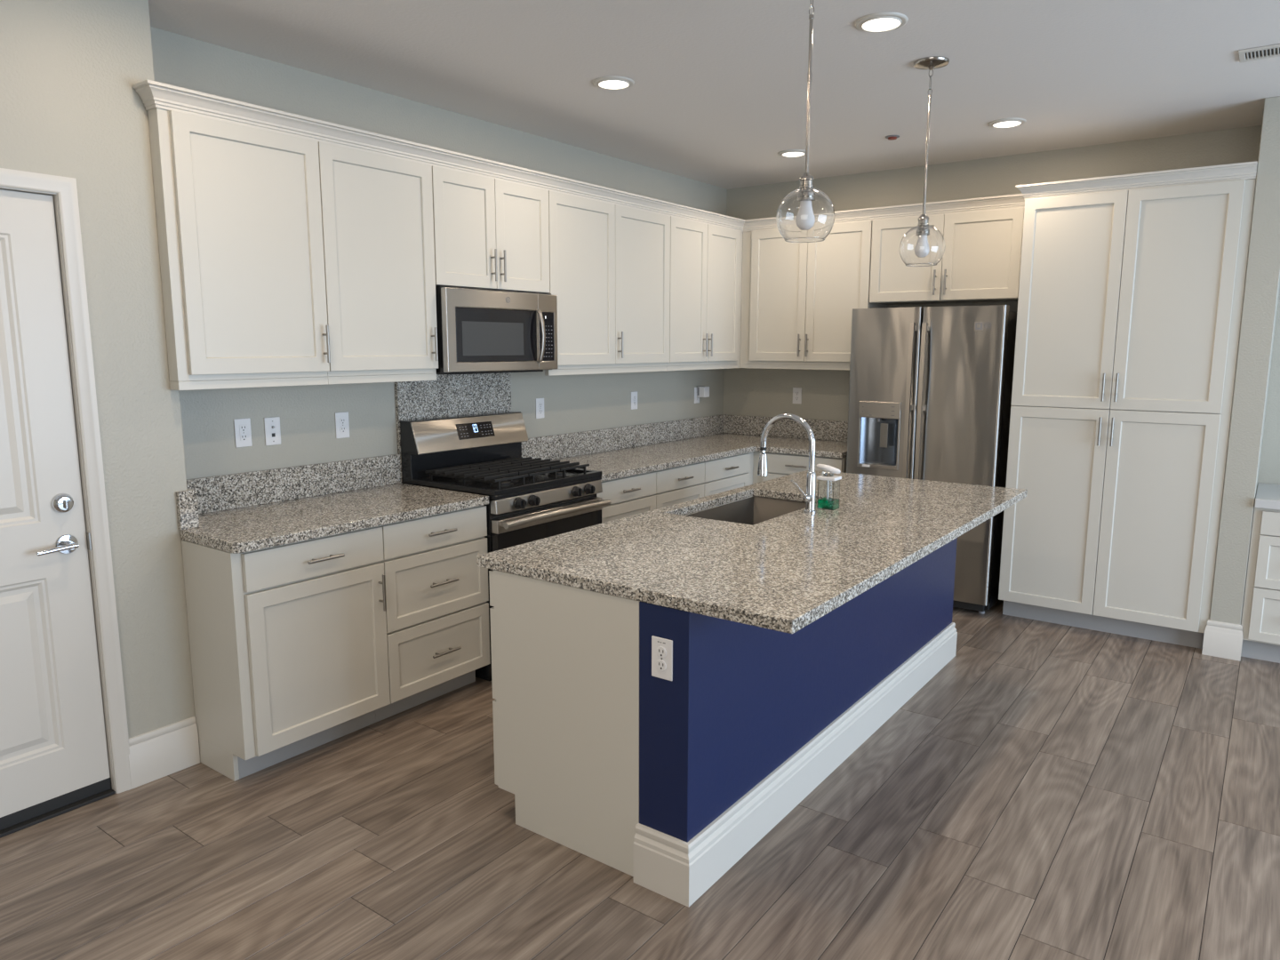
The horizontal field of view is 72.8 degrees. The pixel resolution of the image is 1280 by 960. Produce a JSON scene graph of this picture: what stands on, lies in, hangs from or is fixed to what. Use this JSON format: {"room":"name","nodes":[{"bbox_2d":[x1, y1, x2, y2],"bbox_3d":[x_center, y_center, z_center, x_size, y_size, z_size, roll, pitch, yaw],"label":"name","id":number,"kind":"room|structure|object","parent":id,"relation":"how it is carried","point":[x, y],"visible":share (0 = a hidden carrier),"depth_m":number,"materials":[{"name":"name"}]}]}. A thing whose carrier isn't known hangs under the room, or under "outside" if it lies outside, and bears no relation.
{"room":"kitchen","nodes":[
{"label":"kitchen","id":0,"kind":"room"},
{"bbox_2d":[0,0,196,738],"bbox_3d":[-3.323,0.008,1.304,0.414,2.757,4.994,6,11,36],"label":"wall","id":1,"kind":"structure","parent":0,"point":[70,107],"depth_m":2.98,"materials":[{"name":"grey paint"}]},
{"bbox_2d":[0,189,110,817],"bbox_3d":[-2.154,0.129,2.604,0.101,2.010,0.880,6,11,36],"label":"door","id":2,"kind":"structure","parent":1,"relation":"in","point":[53,742],"depth_m":2.86,"materials":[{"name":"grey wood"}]},
{"bbox_2d":[0,777,115,838],"bbox_3d":[-2.196,1.147,2.792,0.136,0.054,0.886,6,11,36],"label":"door threshold","id":3,"kind":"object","parent":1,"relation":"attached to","point":[16,821],"depth_m":2.97,"materials":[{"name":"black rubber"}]},
{"bbox_2d":[0,168,131,793],"bbox_3d":[-2.203,0.122,2.639,0.175,2.126,0.999,6,11,36],"label":"trim","id":4,"kind":"structure","parent":1,"relation":"attached to","point":[63,190],"depth_m":2.94,"materials":[{"name":"grey wood"}]},
{"bbox_2d":[128,716,199,789],"bbox_3d":[-1.774,1.012,3.233,0.016,0.186,0.249,6,11,36],"label":"baseboard","id":5,"kind":"structure","parent":1,"relation":"attached to","point":[156,754],"depth_m":3.23,"materials":[{"name":"grey wood"}]},
{"bbox_2d":[176,454,400,530],"bbox_3d":[-1.446,0.028,3.750,0.282,0.144,1.208,6,11,36],"label":"backsplash","id":6,"kind":"structure","parent":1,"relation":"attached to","point":[202,495],"depth_m":3.78,"materials":[{"name":"stone"}]},
{"bbox_2d":[150,26,727,479],"bbox_3d":[-0.636,-0.584,5.147,0.150,2.757,4.456,6,11,36],"label":"wall","id":7,"kind":"structure","parent":0,"point":[577,403],"depth_m":4.11,"materials":[{"name":"grey paint"}]},
{"bbox_2d":[147,107,330,390],"bbox_3d":[-1.576,-0.852,3.346,0.384,0.975,0.607,6,11,36],"label":"upper cabinet","id":8,"kind":"object","parent":7,"relation":"attached to","point":[238,210],"visible":0.95,"depth_m":3.22,"materials":[{"name":"grey wood"}]},
{"bbox_2d":[132,79,1024,231],"bbox_3d":[0.266,-1.462,3.992,1.958,0.073,4.054,6,11,36],"label":"crown molding","id":9,"kind":"structure","parent":8,"relation":"attached to","point":[154,94],"depth_m":4.01,"materials":[{"name":"white wood"}]},
{"bbox_2d":[233,417,252,447],"bbox_3d":[-1.667,-0.199,3.647,0.008,0.120,0.072,6,11,36],"label":"wall outlet","id":10,"kind":"object","parent":7,"relation":"attached to","point":[243,431],"visible":1,"depth_m":3.64,"materials":[{"name":"white plastic"}]},
{"bbox_2d":[239,424,247,440],"bbox_3d":[-1.665,-0.198,3.645,0.002,0.068,0.033,7,11,36],"label":"receptacle","id":11,"kind":"object","parent":10,"relation":"attached to","point":[243,428],"depth_m":3.64,"materials":[{"name":"white plastic"}]},
{"bbox_2d":[264,416,280,445],"bbox_3d":[-1.586,-0.211,3.752,0.014,0.120,0.072,6,11,36],"label":"plate","id":12,"kind":"object","parent":7,"relation":"attached to","point":[272,429],"visible":1,"depth_m":3.75,"materials":[{"name":"white plastic"}]},
{"bbox_2d":[335,411,349,438],"bbox_3d":[-1.382,-0.255,4.031,0.008,0.120,0.072,6,11,36],"label":"wall outlet","id":13,"kind":"object","parent":7,"relation":"attached to","point":[341,419],"visible":1,"depth_m":4.03,"materials":[{"name":"white plastic"}]},
{"bbox_2d":[339,417,345,424],"bbox_3d":[-1.380,-0.274,4.027,0.003,0.033,0.033,7,11,36],"label":"receptacle","id":14,"kind":"object","parent":13,"relation":"attached to","point":[342,420],"depth_m":4.03,"materials":[{"name":"white plastic"}]},
{"bbox_2d":[339,425,345,432],"bbox_3d":[-1.381,-0.235,4.033,0.003,0.033,0.033,7,11,36],"label":"receptacle","id":15,"kind":"object","parent":13,"relation":"attached to","point":[342,428],"depth_m":4.03,"materials":[{"name":"white plastic"}]},
{"bbox_2d":[318,141,438,383],"bbox_3d":[-1.226,-0.924,3.818,0.384,0.975,0.574,6,11,36],"label":"upper cabinet","id":16,"kind":"object","parent":7,"relation":"attached to","point":[378,220],"visible":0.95,"depth_m":3.71,"materials":[{"name":"grey wood"}]},
{"bbox_2d":[394,372,511,483],"bbox_3d":[-0.964,0.140,4.658,0.020,1.435,0.780,6,11,36],"label":"backsplash","id":17,"kind":"structure","parent":7,"relation":"attached to","point":[451,395],"depth_m":4.53,"materials":[{"name":"stone"}]},
{"bbox_2d":[432,165,549,293],"bbox_3d":[-0.828,-1.222,4.321,0.384,0.540,0.771,6,11,36],"label":"upper cabinet","id":18,"kind":"object","parent":7,"relation":"attached to","point":[493,234],"visible":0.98,"depth_m":4.20,"materials":[{"name":"grey wood"}]},
{"bbox_2d":[435,285,557,374],"bbox_3d":[-0.794,-0.746,4.371,0.424,0.406,0.760,6,11,36],"label":"microwave","id":19,"kind":"object","parent":18,"relation":"attached to","point":[480,331],"visible":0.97,"depth_m":4.22,"materials":[{"name":"silver metal"}]},
{"bbox_2d":[535,398,544,418],"bbox_3d":[-0.587,-0.421,5.103,0.008,0.120,0.072,6,11,36],"label":"wall outlet","id":20,"kind":"object","parent":7,"relation":"attached to","point":[540,402],"visible":1,"depth_m":5.10,"materials":[{"name":"white plastic"}]},
{"bbox_2d":[540,190,670,375],"bbox_3d":[-0.268,-1.123,5.109,0.384,0.975,1.121,6,11,36],"label":"upper cabinet","id":21,"kind":"object","parent":7,"relation":"attached to","point":[610,263],"visible":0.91,"depth_m":4.98,"materials":[{"name":"grey wood"}]},
{"bbox_2d":[631,391,637,409],"bbox_3d":[-0.038,-0.535,5.843,0.008,0.120,0.072,6,11,36],"label":"wall outlet","id":22,"kind":"object","parent":7,"relation":"attached to","point":[634,395],"visible":1,"depth_m":5.84,"materials":[{"name":"white plastic"}]},
{"bbox_2d":[521,414,847,459],"bbox_3d":[0.469,-0.241,5.506,1.272,0.144,2.358,6,11,36],"label":"backsplash","id":23,"kind":"structure","parent":7,"relation":"attached to","point":[569,444],"depth_m":6.16,"materials":[{"name":"stone"}]},
{"bbox_2d":[694,387,699,403],"bbox_3d":[0.425,-0.631,6.467,0.008,0.120,0.072,6,11,36],"label":"wall outlet","id":24,"kind":"object","parent":7,"relation":"attached to","point":[696,399],"visible":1,"depth_m":6.45,"materials":[{"name":"white plastic"}]},
{"bbox_2d":[696,386,709,397],"bbox_3d":[0.471,-0.657,6.463,0.066,0.078,0.072,6,11,36],"label":"plug adapter","id":25,"kind":"object","parent":24,"relation":"attached to","point":[701,391],"visible":1,"depth_m":6.44,"materials":[{"name":"white plastic"}]},
{"bbox_2d":[666,216,741,370],"bbox_3d":[0.333,-1.247,5.920,0.384,0.975,0.911,6,11,36],"label":"upper cabinet","id":26,"kind":"object","parent":7,"relation":"attached to","point":[704,294],"visible":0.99,"depth_m":5.79,"materials":[{"name":"grey wood"}]},
{"bbox_2d":[738,232,743,367],"bbox_3d":[0.684,-1.327,6.439,0.329,0.975,0.349,6,11,36],"label":"cabinet filler","id":27,"kind":"object","parent":26,"relation":"attached to","point":[741,233],"visible":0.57,"depth_m":6.21,"materials":[{"name":"grey wood"}]},
{"bbox_2d":[0,600,1279,959],"bbox_3d":[0.941,1.496,1.071,7.857,0.100,9.600,6,11,36],"label":"floor","id":28,"kind":"structure","parent":0,"point":[1053,791],"depth_m":2.77,"materials":[{"name":"brown wood"}]},
{"bbox_2d":[181,526,390,781],"bbox_3d":[-1.463,0.623,3.494,0.663,0.875,0.624,6,11,36],"label":"base cabinet","id":29,"kind":"object","parent":28,"relation":"on","point":[288,643],"visible":0.91,"depth_m":3.24,"materials":[{"name":"grey wood"}]},
{"bbox_2d":[180,482,488,553],"bbox_3d":[-1.300,0.135,3.657,0.645,0.038,1.200,6,11,36],"label":"countertop","id":30,"kind":"structure","parent":29,"relation":"on","point":[245,529],"depth_m":3.50,"materials":[{"name":"stone"}]},
{"bbox_2d":[375,504,490,722],"bbox_3d":[-1.108,0.550,3.972,0.663,0.875,0.574,6,11,36],"label":"base cabinet","id":31,"kind":"object","parent":28,"relation":"on","point":[437,594],"visible":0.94,"depth_m":3.78,"materials":[{"name":"grey wood"}]},
{"bbox_2d":[400,411,611,680],"bbox_3d":[-0.662,0.299,4.458,0.722,1.224,0.778,6,11,36],"label":"gas range","id":32,"kind":"object","parent":28,"relation":"on","point":[531,500],"visible":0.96,"depth_m":4.31,"materials":[{"name":"black metal"}]},
{"bbox_2d":[411,468,602,500],"bbox_3d":[-0.660,-0.004,4.410,0.578,0.044,0.778,7,11,36],"label":"cooktop","id":33,"kind":"object","parent":32,"relation":"in","point":[528,487],"depth_m":4.22,"materials":[{"name":"black metal"}]},
{"bbox_2d":[596,471,656,523],"bbox_3d":[-0.306,0.384,5.053,0.663,0.875,0.558,6,11,36],"label":"base cabinet","id":34,"kind":"object","parent":28,"relation":"on","point":[631,495],"visible":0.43,"depth_m":4.84,"materials":[{"name":"grey wood"}]},
{"bbox_2d":[654,462,704,515],"bbox_3d":[0.015,0.317,5.486,0.663,0.875,0.528,6,11,36],"label":"base cabinet","id":35,"kind":"object","parent":28,"relation":"on","point":[682,484],"visible":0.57,"depth_m":5.25,"materials":[{"name":"grey wood"}]},
{"bbox_2d":[488,496,957,907],"bbox_3d":[0.552,0.602,3.678,0.843,0.867,2.539,6,11,36],"label":"kitchen island","id":36,"kind":"object","parent":28,"relation":"on","point":[667,785],"visible":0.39,"depth_m":2.73,"materials":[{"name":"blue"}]},
{"bbox_2d":[651,635,672,680],"bbox_3d":[0.062,0.505,2.455,0.072,0.120,0.008,6,11,36],"label":"wall outlet","id":37,"kind":"object","parent":36,"relation":"attached to","point":[661,648],"visible":1,"depth_m":2.45,"materials":[{"name":"white plastic"}]},
{"bbox_2d":[656,646,666,657],"bbox_3d":[0.061,0.486,2.450,0.033,0.033,0.003,7,11,36],"label":"receptacle","id":38,"kind":"object","parent":37,"relation":"attached to","point":[661,651],"depth_m":2.45,"materials":[{"name":"white plastic"}]},
{"bbox_2d":[656,659,666,671],"bbox_3d":[0.061,0.525,2.456,0.033,0.033,0.003,7,11,36],"label":"receptacle","id":39,"kind":"object","parent":37,"relation":"attached to","point":[661,664],"depth_m":2.45,"materials":[{"name":"white plastic"}]},
{"bbox_2d":[476,469,1027,633],"bbox_3d":[0.668,0.166,3.536,1.150,0.038,2.522,6,11,36],"label":"island countertop","id":40,"kind":"structure","parent":36,"relation":"on","point":[786,572],"depth_m":2.97,"materials":[{"name":"stone"}]},
{"bbox_2d":[687,496,805,525],"bbox_3d":[0.496,0.252,3.808,0.421,0.213,0.770,6,11,36],"label":"sink","id":41,"kind":"object","parent":40,"relation":"in","point":[753,510],"visible":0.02,"depth_m":4.14,"materials":[{"name":"grey metal"}]},
{"bbox_2d":[757,413,816,512],"bbox_3d":[0.575,-0.068,3.597,0.276,0.406,0.211,6,11,36],"label":"faucet","id":42,"kind":"object","parent":40,"relation":"on","point":[810,498],"visible":1,"depth_m":3.60,"materials":[{"name":"silver metal"}]},
{"bbox_2d":[816,475,841,510],"bbox_3d":[0.804,0.052,3.694,0.082,0.138,0.075,6,11,36],"label":"soap dispenser","id":43,"kind":"object","parent":40,"relation":"on","point":[828,487],"visible":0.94,"depth_m":3.67,"materials":[{"name":"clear glass"}]},
{"bbox_2d":[816,464,840,476],"bbox_3d":[0.800,-0.042,3.684,0.105,0.049,0.052,6,11,36],"label":"dish brush","id":44,"kind":"object","parent":43,"relation":"on","point":[829,471],"visible":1,"depth_m":3.67,"materials":[{"name":"white plastic"}]},
{"bbox_2d":[702,452,750,510],"bbox_3d":[0.343,0.249,5.928,0.663,0.875,0.578,6,11,36],"label":"base cabinet","id":45,"kind":"object","parent":28,"relation":"on","point":[729,473],"visible":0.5,"depth_m":5.69,"materials":[{"name":"grey wood"}]},
{"bbox_2d":[747,451,846,497],"bbox_3d":[0.962,0.199,6.255,1.269,0.875,0.686,6,11,36],"label":"base cabinet","id":46,"kind":"object","parent":28,"relation":"on","point":[780,465],"visible":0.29,"depth_m":5.84,"materials":[{"name":"grey wood"}]},
{"bbox_2d":[550,432,847,481],"bbox_3d":[0.470,-0.151,5.521,1.271,0.038,2.352,6,11,36],"label":"countertop","id":47,"kind":"structure","parent":46,"relation":"on","point":[614,464],"depth_m":5.63,"materials":[{"name":"stone"}]},
{"bbox_2d":[846,304,1017,613],"bbox_3d":[1.851,-0.157,5.482,0.910,1.818,0.726,6,11,36],"label":"refrigerator","id":48,"kind":"object","parent":28,"relation":"on","point":[931,388],"visible":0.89,"depth_m":5.14,"materials":[{"name":"silver metal"}]},
{"bbox_2d":[975,322,982,329],"bbox_3d":[1.928,-0.874,4.940,0.038,0.039,0.001,7,11,36],"label":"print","id":49,"kind":"object","parent":48,"relation":"attached to","point":[978,325],"depth_m":4.94,"materials":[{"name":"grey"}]},
{"bbox_2d":[998,178,1255,648],"bbox_3d":[2.710,-0.353,4.890,1.042,2.390,0.660,6,11,36],"label":"pantry cabinet","id":50,"kind":"object","parent":28,"relation":"on","point":[1130,302],"visible":0.97,"depth_m":4.63,"materials":[{"name":"grey wood"}]},
{"bbox_2d":[1016,160,1257,199],"bbox_3d":[2.579,-1.549,4.561,1.088,0.073,0.252,6,11,36],"label":"crown molding","id":51,"kind":"structure","parent":50,"relation":"attached to","point":[1241,171],"depth_m":4.44,"materials":[{"name":"grey wood"}]},
{"bbox_2d":[1240,507,1279,663],"bbox_3d":[3.581,0.533,4.380,0.847,0.798,0.660,6,11,36],"label":"base cabinet","id":52,"kind":"object","parent":28,"relation":"on","point":[1260,617],"visible":0.94,"depth_m":4.36,"materials":[{"name":"grey wood"}]},
{"bbox_2d":[1254,482,1279,510],"bbox_3d":[3.911,0.153,4.091,1.647,0.044,0.637,6,11,36],"label":"countertop","id":53,"kind":"structure","parent":52,"relation":"on","point":[1268,495],"depth_m":4.39,"materials":[{"name":"white stone"}]},
{"bbox_2d":[148,0,1279,189],"bbox_3d":[0.890,-1.358,0.669,7.700,0.150,9.600,6,11,36],"label":"ceiling","id":54,"kind":"structure","parent":0,"point":[719,89],"depth_m":3.69,"materials":[{"name":"white paint"}]},
{"bbox_2d":[592,75,634,89],"bbox_3d":[-0.118,-1.775,3.890,0.188,0.016,0.188,6,11,36],"label":"recessed light","id":55,"kind":"object","parent":54,"relation":"in","point":[611,82],"visible":1,"depth_m":3.86,"materials":[{"name":"white plastic"}]},
{"bbox_2d":[777,149,805,157],"bbox_3d":[0.937,-1.992,5.301,0.188,0.016,0.188,6,11,36],"label":"recessed light","id":56,"kind":"object","parent":54,"relation":"in","point":[789,153],"visible":0.93,"depth_m":5.27,"materials":[{"name":"grey plastic"}]},
{"bbox_2d":[776,0,834,242],"bbox_3d":[0.542,-1.194,2.789,0.189,0.824,0.189,6,11,36],"label":"pendant light","id":57,"kind":"object","parent":54,"relation":"hanging from","point":[805,214],"visible":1,"depth_m":2.78,"materials":[{"name":"clear glass"}]},
{"bbox_2d":[799,172,814,188],"bbox_3d":[0.542,-0.954,2.826,0.057,0.090,0.057,7,11,36],"label":"socket","id":58,"kind":"object","parent":57,"relation":"attached to","point":[806,180],"depth_m":2.81,"materials":[{"name":"silver metal"}]},
{"bbox_2d":[855,12,908,32],"bbox_3d":[0.878,-1.660,3.159,0.188,0.016,0.188,6,11,36],"label":"recessed light","id":59,"kind":"object","parent":54,"relation":"in","point":[879,21],"visible":1,"depth_m":3.13,"materials":[{"name":"grey plastic"}]},
{"bbox_2d":[885,135,899,140],"bbox_3d":[1.422,-1.928,4.890,0.080,0.014,0.080,6,11,36],"label":"sprinkler cover","id":60,"kind":"object","parent":54,"relation":"attached to","point":[889,137],"visible":1,"depth_m":4.87,"materials":[{"name":"grey"}]},
{"bbox_2d":[899,56,949,266],"bbox_3d":[1.209,-1.329,3.665,0.189,0.824,0.189,6,11,36],"label":"pendant light","id":61,"kind":"object","parent":54,"relation":"hanging from","point":[923,245],"visible":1,"depth_m":3.65,"materials":[{"name":"clear glass"}]},
{"bbox_2d":[917,213,929,225],"bbox_3d":[1.209,-1.089,3.702,0.057,0.090,0.057,7,11,36],"label":"socket","id":62,"kind":"object","parent":61,"relation":"attached to","point":[924,220],"depth_m":3.68,"materials":[{"name":"silver metal"}]},
{"bbox_2d":[987,117,1026,127],"bbox_3d":[1.935,-1.878,4.575,0.188,0.016,0.188,6,11,36],"label":"recessed light","id":63,"kind":"object","parent":54,"relation":"in","point":[1004,123],"visible":1,"depth_m":4.54,"materials":[{"name":"grey plastic"}]},
{"bbox_2d":[1238,43,1279,62],"bbox_3d":[2.580,-1.699,3.409,0.377,0.009,0.160,6,11,36],"label":"ceiling vent","id":64,"kind":"object","parent":54,"relation":"in","point":[1273,51],"visible":1,"depth_m":3.47,"materials":[{"name":"grey metal"}]},
{"bbox_2d":[723,125,1279,487],"bbox_3d":[3.742,-0.494,4.614,7.550,2.757,0.150,6,11,36],"label":"wall","id":65,"kind":"structure","parent":0,"point":[747,391],"depth_m":5.56,"materials":[{"name":"grey paint"}]},
{"bbox_2d":[792,387,801,404],"bbox_3d":[1.161,-0.622,6.409,0.072,0.120,0.008,6,11,36],"label":"wall outlet","id":66,"kind":"object","parent":65,"relation":"attached to","point":[796,391],"visible":1,"depth_m":6.41,"materials":[{"name":"white plastic"}]},
{"bbox_2d":[740,220,887,369],"bbox_3d":[1.193,-1.266,6.049,0.957,0.975,0.384,6,11,36],"label":"upper cabinet","id":67,"kind":"object","parent":65,"relation":"attached to","point":[798,300],"visible":0.77,"depth_m":5.93,"materials":[{"name":"grey wood"}]},
{"bbox_2d":[869,208,1023,304],"bbox_3d":[1.975,-1.393,5.450,0.978,0.537,0.384,6,11,36],"label":"upper cabinet","id":68,"kind":"object","parent":65,"relation":"attached to","point":[980,261],"visible":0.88,"depth_m":5.30,"materials":[{"name":"grey wood"}]},
{"bbox_2d":[1209,96,1279,624],"bbox_3d":[3.200,-0.483,4.537,0.134,2.757,0.617,6,11,36],"label":"wall pier","id":69,"kind":"object","parent":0,"point":[1262,279],"visible":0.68,"depth_m":4.29,"materials":[{"name":"grey paint"}]},
{"bbox_2d":[1201,619,1243,661],"bbox_3d":[3.013,0.826,4.484,0.166,0.186,0.023,6,11,36],"label":"baseboard","id":70,"kind":"object","parent":69,"relation":"attached to","point":[1224,640],"visible":1,"depth_m":4.48,"materials":[{"name":"grey wood"}]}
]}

